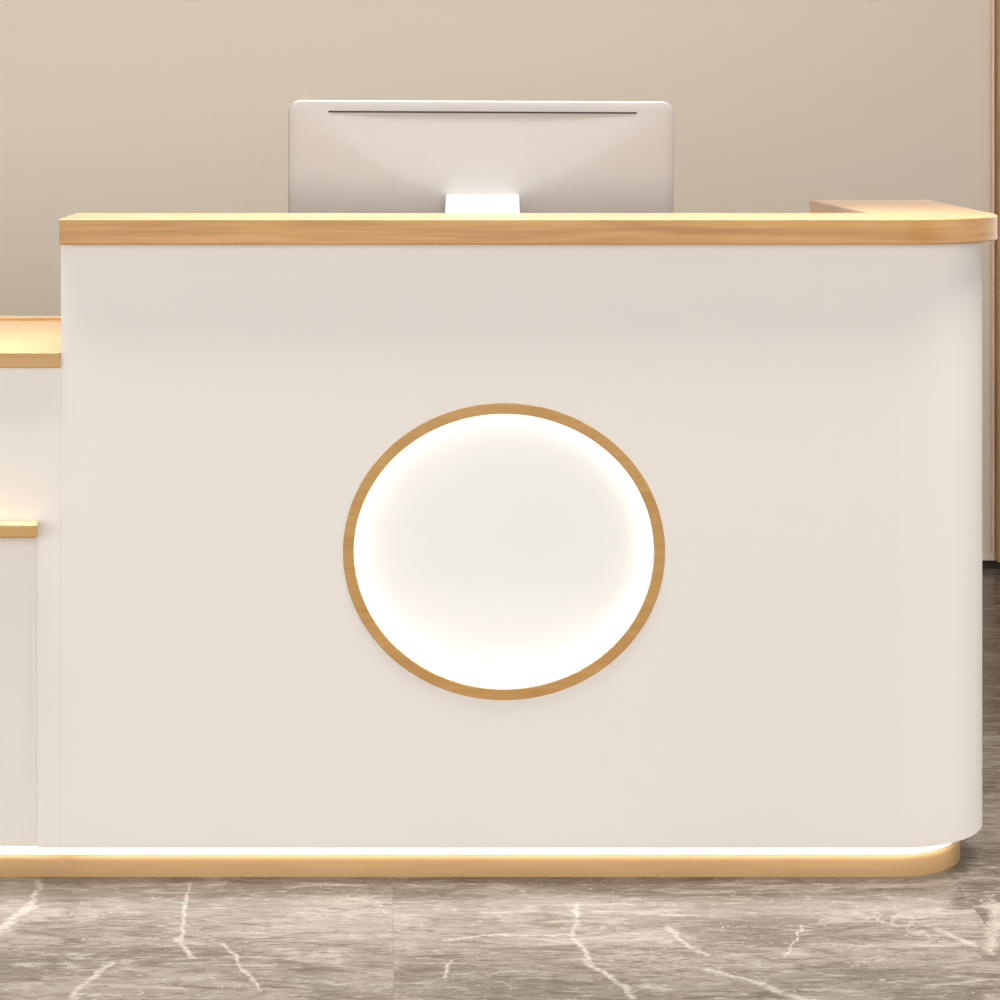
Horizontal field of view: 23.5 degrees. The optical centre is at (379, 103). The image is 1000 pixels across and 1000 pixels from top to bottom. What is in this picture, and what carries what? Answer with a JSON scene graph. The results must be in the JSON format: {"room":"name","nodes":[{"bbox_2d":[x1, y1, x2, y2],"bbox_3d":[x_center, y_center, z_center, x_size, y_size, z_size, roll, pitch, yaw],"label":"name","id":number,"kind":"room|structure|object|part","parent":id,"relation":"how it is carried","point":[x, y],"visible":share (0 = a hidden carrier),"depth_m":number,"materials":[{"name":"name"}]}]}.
{"room":"reception area","nodes":[
{"label":"reception area","id":0,"kind":"room"},
{"bbox_2d":[0,0,990,551],"bbox_3d":[0.000,-0.200,6.770,9.000,3.000,0.096,0,0,0],"label":"wall","id":1,"kind":"structure","parent":0,"point":[107,106],"depth_m":6.72,"materials":[{"name":"beige paint"}]},
{"bbox_2d":[982,552,999,568],"bbox_3d":[0.000,1.278,6.716,9.000,0.045,0.012,0,0,0],"label":"baseboard","id":2,"kind":"structure","parent":1,"relation":"attached to","point":[986,564],"depth_m":6.72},
{"bbox_2d":[991,0,994,552],"bbox_3d":[1.714,-0.223,6.714,0.009,2.955,0.016,0,0,0],"label":"trim","id":3,"kind":"structure","parent":1,"relation":"attached to","point":[992,1],"depth_m":6.71,"materials":[{"name":"brown wood"}]},
{"bbox_2d":[995,0,999,562],"bbox_3d":[2.169,-0.212,6.700,0.900,2.976,0.044,0,0,0],"label":"trim","id":4,"kind":"structure","parent":1,"relation":"attached to","point":[997,2],"depth_m":6.68,"materials":[{"name":"brown wood"}]},
{"bbox_2d":[0,569,999,999],"bbox_3d":[0.000,1.320,2.909,9.000,0.040,7.818,0,0,0],"label":"floor","id":5,"kind":"structure","parent":0,"point":[934,936],"depth_m":3.75,"materials":[{"name":"grey stone"}]},
{"bbox_2d":[0,316,63,876],"bbox_3d":[-1.241,0.853,4.283,1.418,0.894,0.650,0,0,0],"label":"desk","id":6,"kind":"object","parent":5,"relation":"on","point":[30,346],"visible":0.6,"depth_m":4.00,"materials":[{"name":"white wood"}]},
{"bbox_3d":[-1.261,0.973,4.019,1.378,0.534,0.020,0,0,0],"label":"panel","id":7,"kind":"part","parent":6,"relation":"part of","materials":[{"name":"white paint"}]},
{"bbox_3d":[-1.241,0.572,4.010,1.418,0.267,0.020,0,0,0],"label":"panel","id":8,"kind":"part","parent":6,"relation":"part of","materials":[{"name":"white paint"}]},
{"bbox_3d":[-1.241,0.422,4.593,1.418,0.033,0.030,0,0,0],"label":"rail","id":9,"kind":"part","parent":6,"relation":"part of","materials":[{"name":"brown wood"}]},
{"bbox_2d":[59,200,996,876],"bbox_3d":[0.281,0.745,4.388,1.626,1.110,0.825,0,0,0],"label":"reception desk","id":10,"kind":"object","parent":5,"relation":"on","point":[392,544],"depth_m":4.00,"materials":[{"name":"white paint"}]},
{"bbox_2d":[288,100,673,212],"bbox_3d":[0.185,0.253,4.425,0.707,0.522,0.200,0,0,0],"label":"desktop computer","id":11,"kind":"object","parent":10,"relation":"on","point":[345,156],"visible":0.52,"depth_m":4.38,"materials":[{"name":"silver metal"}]},
{"bbox_3d":[0.207,0.746,4.000,0.537,0.495,0.005,0,0,0],"label":"round frame","id":12,"kind":"part","parent":10,"relation":"part of","materials":[{"name":"brown wood"}]},
{"bbox_2d":[59,200,996,244],"bbox_3d":[0.281,0.212,4.376,1.626,0.043,0.802,0,0,0],"label":"countertop","id":13,"kind":"structure","parent":10,"relation":"on","point":[828,222],"depth_m":3.98,"materials":[{"name":"brown wood"}]}
]}

